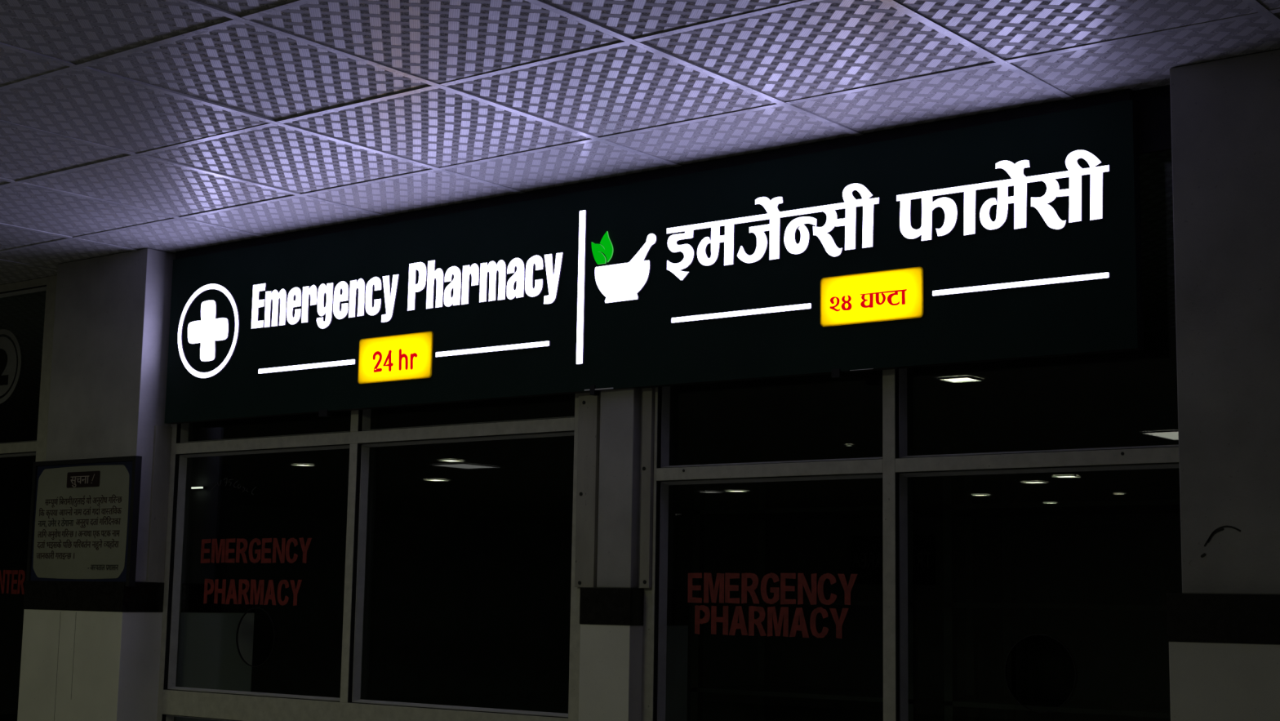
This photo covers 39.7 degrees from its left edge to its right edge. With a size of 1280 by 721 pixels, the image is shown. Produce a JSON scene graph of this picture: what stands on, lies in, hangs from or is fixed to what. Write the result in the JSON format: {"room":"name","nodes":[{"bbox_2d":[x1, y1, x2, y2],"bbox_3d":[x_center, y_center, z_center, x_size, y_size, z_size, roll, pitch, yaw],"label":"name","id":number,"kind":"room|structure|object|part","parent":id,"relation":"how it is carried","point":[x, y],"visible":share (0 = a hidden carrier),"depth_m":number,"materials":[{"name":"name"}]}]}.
{"room":"hospital corridor","nodes":[
{"label":"hospital corridor","id":0,"kind":"room"},
{"bbox_2d":[17,248,255,720],"bbox_3d":[-1.872,1.006,6.632,0.606,2.750,0.592,-5,-10,38],"label":"wall","id":1,"kind":"structure","parent":0,"point":[91,651],"depth_m":6.46,"materials":[{"name":"grey paint"}]},
{"bbox_2d":[26,455,142,586],"bbox_3d":[-2.029,0.588,6.461,0.629,0.459,0.026,-5,-10,38],"label":"notice board","id":2,"kind":"object","parent":1,"relation":"on","point":[84,519],"visible":1,"depth_m":6.44,"materials":[{"name":"black"}]},
{"bbox_2d":[146,425,172,582],"bbox_3d":[-1.730,0.516,6.387,0.012,0.560,0.069,-5,-10,38],"label":"trim","id":3,"kind":"structure","parent":1,"relation":"attached to","point":[162,434],"depth_m":6.38,"materials":[{"name":"grey metal"}]},
{"bbox_2d":[156,393,580,720],"bbox_3d":[-0.928,0.906,5.777,1.966,2.750,0.060,-5,-10,38],"label":"window","id":4,"kind":"structure","parent":1,"relation":"in","point":[173,701],"depth_m":5.85,"materials":[{"name":"metal"}]},
{"bbox_3d":[-0.934,1.149,5.747,1.888,0.085,0.060,-5,-10,38],"label":"sill rail","id":5,"kind":"part","parent":4,"relation":"part of","materials":[{"name":"metal"}]},
{"bbox_2d":[175,88,1132,259],"bbox_3d":[-0.258,-0.508,5.382,3.650,0.032,0.016,-5,-10,38],"label":"trim","id":6,"kind":"structure","parent":1,"relation":"attached to","point":[1123,95],"depth_m":5.04,"materials":[{"name":"black metal"}]},
{"bbox_2d":[0,328,1182,720],"bbox_3d":[-0.204,1.467,9.835,27.000,2.750,0.200,-5,-10,38],"label":"window","id":7,"kind":"structure","parent":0,"point":[468,564],"depth_m":9.24,"materials":[{"name":"glass"}]},
{"bbox_2d":[191,486,207,488],"bbox_3d":[-2.972,0.858,11.962,0.120,0.014,0.041,-5,-10,38],"label":"wall lamp","id":8,"kind":"object","parent":7,"relation":"attached to","point":[192,487],"visible":1,"depth_m":11.94,"materials":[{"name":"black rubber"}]},
{"bbox_2d":[578,387,688,720],"bbox_3d":[-0.017,0.834,5.133,0.186,2.750,0.277,-5,-10,38],"label":"wall","id":9,"kind":"structure","parent":0,"point":[611,611],"depth_m":5.07,"materials":[{"name":"grey paint"}]},
{"bbox_2d":[574,391,599,586],"bbox_3d":[-0.152,0.213,5.220,0.072,0.900,0.016,-5,-10,38],"label":"trim","id":10,"kind":"structure","parent":9,"relation":"attached to","point":[588,412],"depth_m":5.19,"materials":[{"name":"grey metal"}]},
{"bbox_2d":[596,388,654,720],"bbox_3d":[-0.079,0.828,5.094,0.298,2.750,0.016,-5,-10,38],"label":"trim","id":11,"kind":"structure","parent":9,"relation":"attached to","point":[646,627],"depth_m":5.01,"materials":[{"name":"metal"}]},
{"bbox_2d":[640,386,654,587],"bbox_3d":[0.023,0.198,5.083,0.034,0.900,0.016,-5,-10,38],"label":"trim","id":12,"kind":"structure","parent":9,"relation":"attached to","point":[648,393],"depth_m":5.05,"materials":[{"name":"grey metal"}]},
{"bbox_2d":[0,0,1279,426],"bbox_3d":[-7.027,-1.207,1.380,27.000,0.062,22.000,-5,-10,38],"label":"ceiling","id":13,"kind":"structure","parent":0,"point":[167,126],"depth_m":4.36,"materials":[{"name":"plastic"}]},
{"bbox_2d":[1132,84,1171,154],"bbox_3d":[-0.197,-0.448,5.352,3.802,0.155,0.010,-5,-10,38],"label":"wall header","id":14,"kind":"structure","parent":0,"point":[1154,104],"depth_m":4.24,"materials":[{"name":"black paint"}]},
{"bbox_2d":[164,99,1143,423],"bbox_3d":[-0.260,-0.187,5.328,3.658,0.617,0.042,-5,-10,38],"label":"shop sign","id":15,"kind":"object","parent":14,"relation":"attached to","point":[1020,238],"visible":1,"depth_m":4.96,"materials":[{"name":"black plastic"}]},
{"bbox_3d":[-0.775,-0.006,5.708,0.336,0.149,0.039,-5,-10,38],"label":"hour plate","id":16,"kind":"part","parent":15,"relation":"part of","materials":[{"name":"yellow plastic"}]},
{"bbox_3d":[0.612,-0.162,4.633,0.309,0.133,0.039,-5,-10,38],"label":"hour plate","id":17,"kind":"part","parent":15,"relation":"part of","materials":[{"name":"yellow plastic"}]},
{"bbox_2d":[1166,49,1279,720],"bbox_3d":[1.938,0.669,3.663,1.515,2.750,0.592,-5,-10,38],"label":"wall","id":18,"kind":"structure","parent":0,"point":[1224,627],"depth_m":3.92,"materials":[{"name":"grey paint"}]},
{"bbox_2d":[649,368,1178,720],"bbox_3d":[0.675,0.764,4.529,1.591,2.750,0.061,-5,-10,38],"label":"window","id":19,"kind":"structure","parent":18,"relation":"in","point":[895,467],"depth_m":4.64,"materials":[{"name":"metal"}]},
{"bbox_3d":[-8.430,1.575,11.660,11.800,2.750,0.320,-5,-10,38],"label":"wall","id":20,"kind":"structure","parent":0,"visible":0},
{"bbox_2d":[0,275,57,594],"bbox_3d":[-2.979,1.088,7.376,2.100,2.750,0.060,-5,-10,38],"label":"sign","id":21,"kind":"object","parent":20,"relation":"in","point":[8,360],"depth_m":7.04,"materials":[{"name":"metal"}]},
{"bbox_3d":[-3.045,-0.250,7.627,1.795,0.031,0.060,-5,-10,38],"label":"head rail","id":22,"kind":"part","parent":21,"relation":"part of","materials":[{"name":"metal"}]}
]}

